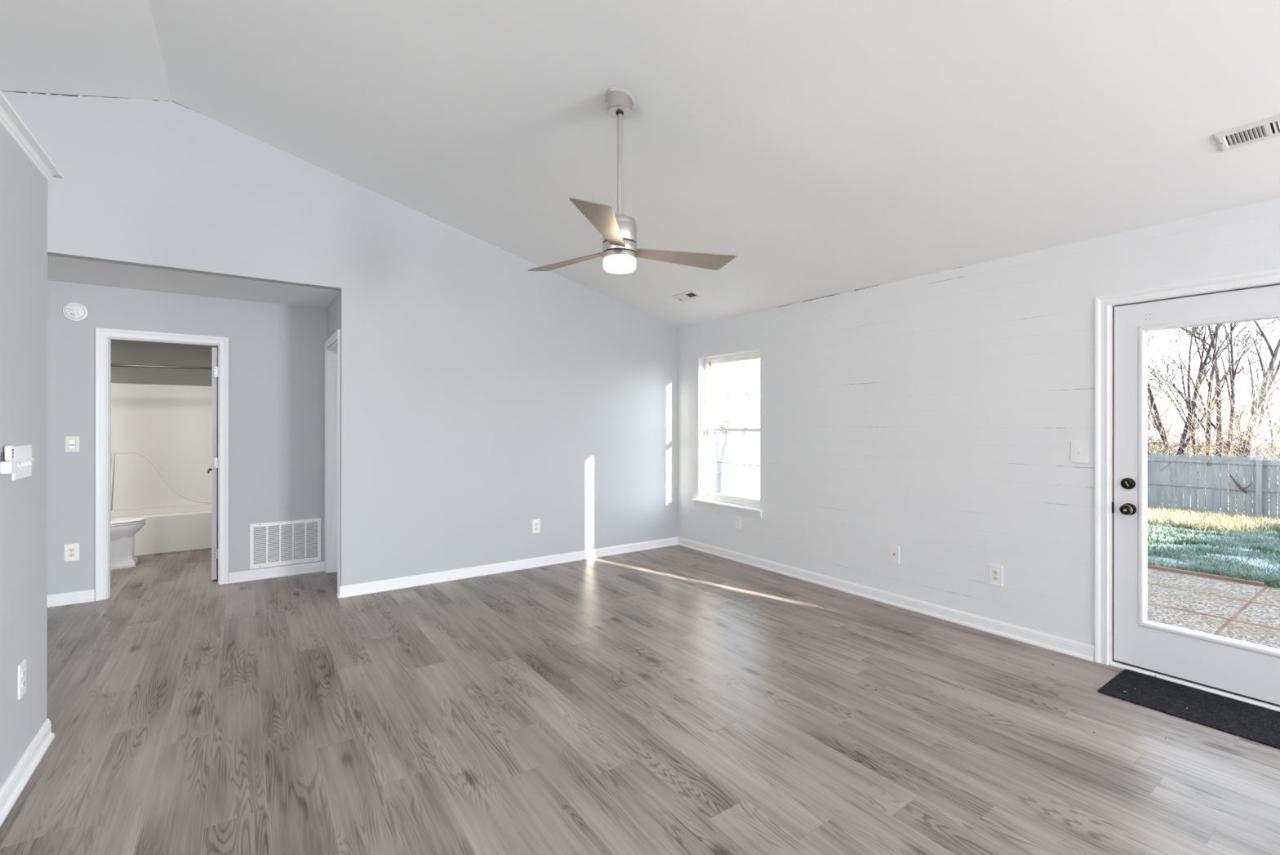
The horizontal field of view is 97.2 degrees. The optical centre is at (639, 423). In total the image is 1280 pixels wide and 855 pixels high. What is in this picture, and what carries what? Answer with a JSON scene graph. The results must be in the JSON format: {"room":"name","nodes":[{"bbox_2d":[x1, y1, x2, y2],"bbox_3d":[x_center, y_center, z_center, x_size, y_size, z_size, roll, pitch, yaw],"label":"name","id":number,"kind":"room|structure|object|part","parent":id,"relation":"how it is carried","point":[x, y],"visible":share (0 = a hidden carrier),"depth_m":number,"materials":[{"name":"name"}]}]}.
{"room":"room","nodes":[
{"label":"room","id":0,"kind":"room"},
{"bbox_2d":[0,124,47,788],"bbox_3d":[-2.248,0.150,1.888,0.115,2.430,1.275,0,0,-35],"label":"wall","id":1,"kind":"structure","parent":0,"point":[23,188],"depth_m":2.17,"materials":[{"name":"grey paint"}]},
{"bbox_2d":[0,452,17,474],"bbox_3d":[-2.240,0.141,2.000,0.028,0.075,0.063,0,0,-35],"label":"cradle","id":2,"kind":"object","parent":1,"relation":"attached to","point":[11,466],"visible":0.97,"depth_m":1.98,"materials":[{"name":"white plastic"}]},
{"bbox_2d":[0,460,17,474],"bbox_3d":[-2.240,0.156,2.000,0.028,0.044,0.063,0,0,-35],"label":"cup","id":3,"kind":"object","parent":2,"relation":"on","point":[11,466],"depth_m":1.98,"materials":[{"name":"white plastic"}]},
{"bbox_2d":[4,444,14,461],"bbox_3d":[-2.243,0.106,2.006,0.018,0.054,0.040,0,0,-35],"label":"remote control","id":4,"kind":"object","parent":2,"relation":"in","point":[9,451],"visible":1,"depth_m":1.99,"materials":[{"name":"white plastic"}]},
{"bbox_2d":[17,658,26,699],"bbox_3d":[-2.367,0.980,2.163,0.008,0.130,0.080,0,0,-35],"label":"wall outlet","id":5,"kind":"object","parent":1,"relation":"attached to","point":[22,666],"visible":1,"depth_m":2.15,"materials":[{"name":"white plastic"}]},
{"bbox_2d":[22,679,25,687],"bbox_3d":[-2.366,0.999,2.164,0.004,0.029,0.033,0,0,-35],"label":"receptacle","id":6,"kind":"object","parent":5,"relation":"attached to","point":[23,680],"depth_m":2.16,"materials":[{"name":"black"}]},
{"bbox_2d":[22,669,25,677],"bbox_3d":[-2.366,0.960,2.164,0.004,0.029,0.033,0,0,-35],"label":"receptacle","id":7,"kind":"object","parent":5,"relation":"attached to","point":[23,670],"depth_m":2.16,"materials":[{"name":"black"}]},
{"bbox_2d":[12,444,35,479],"bbox_3d":[-2.357,0.148,2.156,0.016,0.125,0.227,0,0,-35],"label":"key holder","id":8,"kind":"object","parent":1,"relation":"attached to","point":[23,454],"visible":0.91,"depth_m":2.16,"materials":[{"name":"white plastic"}]},
{"bbox_2d":[0,718,54,826],"bbox_3d":[-2.193,1.322,1.928,0.024,0.086,1.275,0,0,-35],"label":"baseboard","id":9,"kind":"structure","parent":1,"relation":"attached to","point":[10,791],"depth_m":2.15,"materials":[{"name":"white wood"}]},
{"bbox_2d":[0,90,62,181],"bbox_3d":[-2.250,-1.067,1.892,0.199,0.048,1.325,0,0,-35],"label":"trim","id":10,"kind":"structure","parent":1,"relation":"attached to","point":[11,122],"depth_m":2.13,"materials":[{"name":"white wood"}]},
{"bbox_2d":[111,338,217,386],"bbox_3d":[-5.502,0.141,6.522,1.660,2.440,0.060,0,0,-35],"label":"wall","id":11,"kind":"structure","parent":0,"point":[122,351],"depth_m":6.48,"materials":[{"name":"paint"}]},
{"bbox_2d":[47,280,326,599],"bbox_3d":[-4.057,0.140,4.504,2.943,2.445,0.115,0,0,-35],"label":"wall","id":12,"kind":"structure","parent":0,"point":[277,351],"depth_m":4.84,"materials":[{"name":"grey paint"}]},
{"bbox_2d":[64,542,79,561],"bbox_3d":[-4.295,0.976,4.262,0.082,0.130,0.008,0,0,-35],"label":"wall outlet","id":13,"kind":"object","parent":12,"relation":"attached to","point":[71,550],"visible":1,"depth_m":4.26,"materials":[{"name":"white plastic"}]},
{"bbox_2d":[68,552,75,556],"bbox_3d":[-4.294,0.995,4.260,0.033,0.029,0.004,0,0,-35],"label":"receptacle","id":14,"kind":"object","parent":13,"relation":"attached to","point":[70,554],"depth_m":4.26,"materials":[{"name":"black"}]},
{"bbox_2d":[68,547,75,551],"bbox_3d":[-4.294,0.956,4.260,0.033,0.029,0.004,0,0,-35],"label":"receptacle","id":15,"kind":"object","parent":13,"relation":"attached to","point":[70,549],"depth_m":4.26,"materials":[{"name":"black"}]},
{"bbox_2d":[64,435,79,452],"bbox_3d":[-4.292,0.158,4.262,0.080,0.122,0.010,0,0,-35],"label":"light switch","id":16,"kind":"object","parent":12,"relation":"attached to","point":[72,443],"visible":1,"depth_m":4.26,"materials":[{"name":"white plastic"}]},
{"bbox_3d":[-4.292,0.158,4.262,0.037,0.070,0.001,0,0,-35],"label":"rocker frame","id":17,"kind":"part","parent":16,"relation":"part of","materials":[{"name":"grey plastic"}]},
{"bbox_2d":[62,302,88,320],"bbox_3d":[-4.267,-0.843,4.260,0.140,0.140,0.040,0,0,-35],"label":"smoke detector","id":18,"kind":"object","parent":12,"relation":"attached to","point":[73,311],"visible":1,"depth_m":4.25,"materials":[{"name":"white plastic"}]},
{"bbox_2d":[95,327,228,600],"bbox_3d":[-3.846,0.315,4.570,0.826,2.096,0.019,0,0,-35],"label":"trim","id":19,"kind":"structure","parent":12,"relation":"attached to","point":[101,334],"depth_m":4.40,"materials":[{"name":"white wood"}]},
{"bbox_2d":[47,560,324,607],"bbox_3d":[-4.062,1.320,4.410,2.828,0.086,0.035,0,0,-35],"label":"baseboard","id":20,"kind":"structure","parent":12,"relation":"attached to","point":[84,596],"depth_m":4.88,"materials":[{"name":"white wood"}]},
{"bbox_2d":[207,346,217,579],"bbox_3d":[-3.865,0.348,5.139,0.139,2.006,0.677,0,0,-35],"label":"door","id":21,"kind":"structure","parent":12,"relation":"in","point":[215,351],"depth_m":4.88,"materials":[{"name":"white paint"}]},
{"bbox_2d":[249,518,320,568],"bbox_3d":[-3.168,1.071,5.054,0.540,0.390,0.008,0,0,-35],"label":"air vent","id":22,"kind":"object","parent":12,"relation":"in","point":[272,544],"visible":1,"depth_m":5.05,"materials":[{"name":"white plastic"}]},
{"bbox_2d":[326,291,339,348],"bbox_3d":[-2.611,0.142,4.907,0.115,2.445,0.888,0,0,-35],"label":"wall","id":23,"kind":"structure","parent":0,"point":[333,309],"depth_m":4.83,"materials":[{"name":"grey paint"}]},
{"bbox_2d":[324,328,340,593],"bbox_3d":[-2.640,0.310,4.831,0.019,2.108,0.883,0,0,-35],"label":"trim","id":24,"kind":"structure","parent":23,"relation":"attached to","point":[336,335],"depth_m":4.47,"materials":[{"name":"white wood"}]},
{"bbox_2d":[327,340,337,573],"bbox_3d":[-2.587,0.344,4.872,0.117,2.040,0.777,0,0,-35],"label":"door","id":25,"kind":"structure","parent":23,"relation":"attached to","point":[332,352],"depth_m":5.16,"materials":[{"name":"white wood"}]},
{"bbox_2d":[0,90,678,586],"bbox_3d":[-3.216,-0.414,3.877,8.848,3.556,0.100,0,0,-35],"label":"wall","id":26,"kind":"structure","parent":0,"point":[484,396],"depth_m":4.74,"materials":[{"name":"grey paint"}]},
{"bbox_2d":[337,536,677,597],"bbox_3d":[-3.201,1.321,3.847,8.842,0.086,0.078,0,0,-35],"label":"baseboard","id":27,"kind":"structure","parent":26,"relation":"attached to","point":[365,588],"depth_m":5.12,"materials":[{"name":"white wood"}]},
{"bbox_2d":[532,519,540,533],"bbox_3d":[-0.990,0.982,5.378,0.082,0.130,0.008,0,0,-35],"label":"wall outlet","id":28,"kind":"object","parent":26,"relation":"attached to","point":[535,522],"visible":1,"depth_m":5.37,"materials":[{"name":"white plastic"}]},
{"bbox_2d":[0,544,1279,854],"bbox_3d":[-0.803,1.367,0.458,8.868,0.001,15.270,0,0,-35],"label":"floor","id":29,"kind":"structure","parent":0,"point":[673,700],"depth_m":2.49,"materials":[{"name":"grey laminate"}]},
{"bbox_2d":[111,516,146,568],"bbox_3d":[-5.105,0.979,5.268,0.748,0.765,0.440,0,0,-35],"label":"toilet","id":30,"kind":"object","parent":29,"relation":"on","point":[123,529],"visible":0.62,"depth_m":5.31,"materials":[{"name":"white ceramic"}]},
{"bbox_3d":[-5.068,1.028,5.294,0.638,0.144,0.370,0,0,-35],"label":"bowl","id":31,"kind":"part","parent":30,"relation":"part of","materials":[{"name":"white ceramic"}]},
{"bbox_3d":[-5.029,0.945,5.322,0.554,0.016,0.372,0,0,-35],"label":"seat","id":32,"kind":"part","parent":30,"relation":"part of","materials":[{"name":"white ceramic"}]},
{"bbox_3d":[-5.028,0.922,5.322,0.558,0.022,0.376,0,0,-35],"label":"lid","id":33,"kind":"part","parent":30,"relation":"part of","materials":[{"name":"white ceramic"}]},
{"bbox_2d":[111,503,212,555],"bbox_3d":[-5.253,1.160,6.167,1.552,0.402,0.750,0,0,-35],"label":"bathtub","id":34,"kind":"object","parent":29,"relation":"on","point":[171,529],"visible":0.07,"depth_m":5.99,"materials":[{"name":"ceramic"}]},
{"bbox_2d":[111,382,212,510],"bbox_3d":[-5.266,0.258,6.186,1.552,1.402,0.758,0,0,-35],"label":"shower surround","id":35,"kind":"object","parent":34,"relation":"on","point":[162,434],"visible":0.46,"depth_m":6.46,"materials":[{"name":"plastic"}]},
{"bbox_2d":[111,503,212,517],"bbox_3d":[-5.273,1.120,6.195,1.552,0.322,0.680,0,0,-35],"label":"bathtub rim","id":36,"kind":"object","parent":34,"relation":"in","point":[197,508],"depth_m":6.39,"materials":[{"name":"ceramic"}]},
{"bbox_2d":[1097,668,1279,748],"bbox_3d":[2.742,1.365,2.682,0.443,0.012,0.792,0,0,-35],"label":"door mat","id":37,"kind":"object","parent":29,"relation":"on","point":[1260,724],"visible":1,"depth_m":2.72,"materials":[{"name":"black plastic"}]},
{"bbox_2d":[0,0,1279,328],"bbox_3d":[-0.072,-1.661,-0.568,9.118,1.254,12.995,0,0,-35],"label":"ceiling","id":38,"kind":"structure","parent":0,"point":[830,148],"depth_m":2.98,"materials":[{"name":"paint"}]},
{"bbox_2d":[528,90,737,273],"bbox_3d":[-0.096,-1.247,3.026,1.146,0.909,1.164,0,0,-35],"label":"ceiling fan","id":39,"kind":"object","parent":38,"relation":"hanging from","point":[620,253],"visible":1,"depth_m":2.90,"materials":[{"name":"silver metal"}]},
{"bbox_3d":[-0.383,-0.902,3.156,0.600,0.044,0.176,0,0,39],"label":"blade","id":40,"kind":"part","parent":39,"relation":"part of","materials":[{"name":"silver metal"}]},
{"bbox_3d":[-0.159,-0.902,2.583,0.176,0.044,0.600,0,0,9],"label":"blade","id":41,"kind":"part","parent":39,"relation":"part of","materials":[{"name":"silver metal"}]},
{"bbox_2d":[603,256,635,273],"bbox_3d":[-0.106,-0.819,2.934,0.170,0.052,0.170,0,0,-35],"label":"diffuser","id":42,"kind":"object","parent":39,"relation":"attached to","point":[613,264],"depth_m":2.88,"materials":[{"name":"white glass"}]},
{"bbox_3d":[0.223,-0.902,3.067,0.600,0.044,0.176,0,0,-22],"label":"blade","id":43,"kind":"part","parent":39,"relation":"part of","materials":[{"name":"silver metal"}]},
{"bbox_2d":[671,289,702,302],"bbox_3d":[0.449,-1.211,5.370,0.133,0.040,0.316,0,0,-35],"label":"ceiling vent","id":44,"kind":"object","parent":38,"relation":"in","point":[690,295],"visible":1,"depth_m":5.36,"materials":[{"name":"white metal"}]},
{"bbox_2d":[1213,114,1279,151],"bbox_3d":[2.672,-1.210,2.198,0.140,0.042,0.600,0,0,-35],"label":"ceiling vent","id":45,"kind":"object","parent":38,"relation":"in","point":[1268,128],"visible":1,"depth_m":2.36,"materials":[{"name":"white metal"}]},
{"bbox_2d":[677,198,1279,645],"bbox_3d":[3.848,0.152,1.649,0.150,2.440,11.872,0,0,-35],"label":"wall","id":46,"kind":"structure","parent":0,"point":[935,416],"depth_m":3.91,"materials":[{"name":"white paint"}]},
{"bbox_2d":[692,351,763,517],"bbox_3d":[0.934,0.096,5.775,0.210,1.605,0.994,0,0,-35],"label":"window","id":47,"kind":"structure","parent":46,"relation":"in","point":[708,362],"depth_m":5.92,"materials":[{"name":"white plastic"}]},
{"bbox_3d":[0.901,0.832,5.752,0.132,0.018,0.994,0,0,-35],"label":"sill","id":48,"kind":"part","parent":47,"relation":"part of","materials":[{"name":"white wood"}]},
{"bbox_3d":[0.979,0.421,5.796,0.026,0.736,0.815,0,0,-35],"label":"sash","id":49,"kind":"part","parent":47,"relation":"part of","materials":[{"name":"white plastic"}]},
{"bbox_3d":[1.006,-0.294,5.815,0.026,0.753,0.815,0,0,-35],"label":"sash","id":50,"kind":"part","parent":47,"relation":"part of","materials":[{"name":"white plastic"}]},
{"bbox_2d":[734,515,741,528],"bbox_3d":[0.973,0.981,5.601,0.008,0.116,0.079,0,0,-35],"label":"wall outlet","id":51,"kind":"object","parent":46,"relation":"attached to","point":[738,519],"visible":1,"depth_m":5.59,"materials":[{"name":"white plastic"}]},
{"bbox_2d":[677,536,1094,661],"bbox_3d":[3.806,1.329,1.556,0.024,0.086,11.766,0,0,-35],"label":"baseboard","id":52,"kind":"structure","parent":46,"relation":"attached to","point":[1057,643],"depth_m":4.09,"materials":[{"name":"white wood"}]},
{"bbox_2d":[889,544,899,564],"bbox_3d":[1.917,0.988,4.252,0.015,0.136,0.076,0,0,-35],"label":"jack plate","id":53,"kind":"object","parent":46,"relation":"attached to","point":[894,549],"visible":1,"depth_m":4.25,"materials":[{"name":"white plastic"}]},
{"bbox_2d":[988,563,1002,586],"bbox_3d":[2.322,0.990,3.682,0.008,0.130,0.082,0,0,-35],"label":"wall outlet","id":54,"kind":"object","parent":46,"relation":"attached to","point":[995,571],"visible":1,"depth_m":3.68,"materials":[{"name":"white plastic"}]},
{"bbox_2d":[992,575,998,580],"bbox_3d":[2.321,1.010,3.681,0.004,0.029,0.033,0,0,-35],"label":"receptacle","id":55,"kind":"object","parent":54,"relation":"attached to","point":[994,577],"depth_m":3.68,"materials":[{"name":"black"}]},
{"bbox_2d":[992,569,998,573],"bbox_3d":[2.321,0.971,3.681,0.004,0.029,0.033,0,0,-35],"label":"receptacle","id":56,"kind":"object","parent":54,"relation":"attached to","point":[994,571],"depth_m":3.68,"materials":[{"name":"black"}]},
{"bbox_2d":[1070,440,1088,462],"bbox_3d":[2.579,0.167,3.310,0.018,0.127,0.089,0,0,-35],"label":"light switch","id":57,"kind":"object","parent":46,"relation":"attached to","point":[1079,450],"visible":1,"depth_m":3.31,"materials":[{"name":"white plastic"}]},
{"bbox_2d":[1094,268,1279,665],"bbox_3d":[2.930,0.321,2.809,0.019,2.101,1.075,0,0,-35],"label":"trim","id":58,"kind":"structure","parent":46,"relation":"attached to","point":[1102,303],"depth_m":3.21,"materials":[{"name":"white wood"}]},
{"bbox_2d":[1111,659,1279,711],"bbox_3d":[3.012,1.360,2.864,0.190,0.022,0.934,0,0,-35],"label":"trim","id":59,"kind":"structure","parent":46,"relation":"attached to","point":[1113,663],"depth_m":2.90,"materials":[{"name":"white wood"}]},
{"bbox_2d":[1111,284,1279,706],"bbox_3d":[2.948,0.349,2.818,0.129,2.030,0.934,0,0,-35],"label":"door","id":60,"kind":"structure","parent":46,"relation":"in","point":[1247,669],"depth_m":3.08,"materials":[{"name":"white paint"}]},
{"bbox_3d":[2.689,0.476,3.202,0.024,0.060,0.008,0,0,-35],"label":"strike plate","id":61,"kind":"part","parent":60,"relation":"part of","materials":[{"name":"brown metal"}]},
{"bbox_3d":[2.697,0.478,3.122,0.064,0.066,0.066,0,0,-35],"label":"knob","id":62,"kind":"part","parent":60,"relation":"part of","materials":[{"name":"brown metal"}]},
{"bbox_3d":[2.950,0.290,2.819,0.023,1.650,0.711,0,0,-35],"label":"glass frame","id":63,"kind":"part","parent":60,"relation":"part of","materials":[{"name":"clear glass"}]},
{"bbox_3d":[2.985,0.290,2.844,0.023,1.650,0.711,0,0,-35],"label":"glass frame","id":64,"kind":"part","parent":60,"relation":"part of","materials":[{"name":"clear glass"}]},
{"bbox_3d":[-4.133,0.143,5.984,0.060,2.440,2.395,0,0,-35],"label":"wall","id":65,"kind":"structure","parent":0,"visible":0},
{"bbox_2d":[111,364,212,369],"bbox_3d":[-5.053,-0.592,5.884,1.558,0.086,0.063,0,0,-35],"label":"shower curtain rod","id":66,"kind":"object","parent":65,"relation":"attached to","point":[112,365],"visible":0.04,"depth_m":5.90,"materials":[{"name":"grey metal"}]},
{"label":"outside","id":67,"kind":"structure","parent":0,"visible":0},
{"bbox_2d":[711,432,1279,588],"bbox_3d":[30.219,2.535,82.363,135.820,1.745,220.000,0,0,-35],"label":"lawn","id":68,"kind":"structure","parent":67,"point":[1173,561],"depth_m":8.61,"materials":[{"name":"green plant"}]},
{"bbox_2d":[711,412,726,434],"bbox_3d":[12.292,1.435,87.129,3.072,7.336,4.796,0,0,18],"label":"tree","id":69,"kind":"object","parent":68,"relation":"on","point":[714,432],"visible":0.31,"depth_m":86.67,"materials":[{"name":"plant"}]},
{"bbox_2d":[719,417,732,435],"bbox_3d":[3.307,1.067,21.692,1.258,2.609,1.167,0,0,19],"label":"evergreen tree","id":70,"kind":"object","parent":68,"relation":"on","point":[726,418],"visible":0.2,"depth_m":21.71,"materials":[{"name":"green plant"}]},
{"bbox_2d":[711,432,759,498],"bbox_3d":[6.101,1.220,17.055,14.800,1.950,0.146,0,0,-35],"label":"window pane","id":71,"kind":"object","parent":68,"relation":"on","point":[735,441],"visible":0.09,"depth_m":14.60,"materials":[{"name":"clear glass"}]},
{"bbox_3d":[6.080,0.473,17.086,14.800,0.085,0.038,0,0,-35],"label":"rail","id":72,"kind":"part","parent":71,"relation":"part of","materials":[{"name":"white wood"}]},
{"bbox_3d":[6.079,1.232,17.086,14.800,0.085,0.038,0,0,-35],"label":"rail","id":73,"kind":"part","parent":71,"relation":"part of","materials":[{"name":"white wood"}]},
{"bbox_3d":[6.078,1.972,17.086,14.800,0.085,0.038,0,0,-35],"label":"rail","id":74,"kind":"part","parent":71,"relation":"part of","materials":[{"name":"white wood"}]},
{"bbox_2d":[753,404,759,433],"bbox_3d":[20.721,0.936,93.301,3.371,8.048,5.262,0,0,4],"label":"tree","id":75,"kind":"object","parent":68,"relation":"on","point":[755,405],"visible":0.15,"depth_m":94.01,"materials":[{"name":"white plant"}]},
{"bbox_2d":[1146,564,1279,648],"bbox_3d":[4.805,1.661,4.051,4.165,0.145,7.500,0,0,-35],"label":"patio slab","id":76,"kind":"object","parent":68,"relation":"on","point":[1236,608],"visible":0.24,"depth_m":5.01,"materials":[{"name":"grey concrete"}]},
{"bbox_2d":[1146,324,1279,499],"bbox_3d":[23.687,-0.466,22.157,9.862,8.201,25.501,0,0,-31],"label":"scrub","id":77,"kind":"object","parent":68,"relation":"on","point":[1161,446],"visible":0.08,"depth_m":22.58,"materials":[{"name":"plant"}]},
{"bbox_2d":[1146,318,1279,508],"bbox_3d":[18.709,-1.870,18.141,7.549,9.192,8.419,0,0,1],"label":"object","id":78,"kind":"object","parent":68,"relation":"on","point":[1202,366],"visible":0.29,"depth_m":18.07,"materials":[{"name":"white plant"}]},
{"bbox_2d":[1146,452,1279,519],"bbox_3d":[15.492,1.771,16.637,0.146,1.810,11.400,0,0,-35],"label":"picket fence","id":79,"kind":"object","parent":68,"relation":"on","point":[1256,468],"visible":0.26,"depth_m":15.81,"materials":[{"name":"grey wood"}]},
{"bbox_3d":[15.524,1.078,16.659,0.038,0.085,11.400,0,0,-35],"label":"rail","id":80,"kind":"part","parent":79,"relation":"part of","materials":[{"name":"grey wood"}]},
{"bbox_3d":[15.523,1.779,16.659,0.038,0.085,11.400,0,0,-35],"label":"rail","id":81,"kind":"part","parent":79,"relation":"part of","materials":[{"name":"grey wood"}]},
{"bbox_3d":[15.522,2.453,16.659,0.038,0.085,11.400,0,0,-35],"label":"rail","id":82,"kind":"part","parent":79,"relation":"part of","materials":[{"name":"grey wood"}]},
{"bbox_2d":[1229,474,1251,493],"bbox_3d":[16.344,1.651,15.345,0.123,0.502,0.436,0,0,-35],"label":"branch","id":83,"kind":"object","parent":79,"relation":"attached to","point":[1231,476],"visible":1,"depth_m":15.33,"materials":[{"name":"brown plant"}]},
{"bbox_3d":[16.556,1.772,15.075,0.091,1.810,0.110,0,0,-35],"label":"post","id":84,"kind":"part","parent":79,"relation":"part of","materials":[{"name":"grey wood"}]},
{"bbox_2d":[1146,507,1279,587],"bbox_3d":[11.129,2.065,10.954,14.626,1.017,5.705,0,0,-43],"label":"grass","id":85,"kind":"structure","parent":68,"relation":"on","point":[1273,580],"depth_m":7.73,"materials":[{"name":"green plant"}]},
{"bbox_2d":[1146,329,1279,510],"bbox_3d":[16.990,-0.046,16.519,7.406,5.875,13.568,0,0,-31],"label":"bare trees","id":86,"kind":"object","parent":68,"relation":"on","point":[1258,429],"visible":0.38,"depth_m":16.48,"materials":[{"name":"brown plant"}]},
{"bbox_2d":[1146,505,1279,533],"bbox_3d":[13.442,2.255,13.589,7.237,0.660,6.287,0,0,-35],"label":"dry grass","id":87,"kind":"structure","parent":68,"relation":"on","point":[1214,522],"depth_m":12.50,"materials":[{"name":"beige plant"}]},
{"bbox_2d":[1212,403,1279,455],"bbox_3d":[44.354,1.742,40.645,2.686,6.414,4.194,0,0,-38],"label":"tree","id":88,"kind":"object","parent":68,"relation":"on","point":[1248,403],"visible":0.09,"depth_m":41.35,"materials":[{"name":"brown plant"}]}
]}

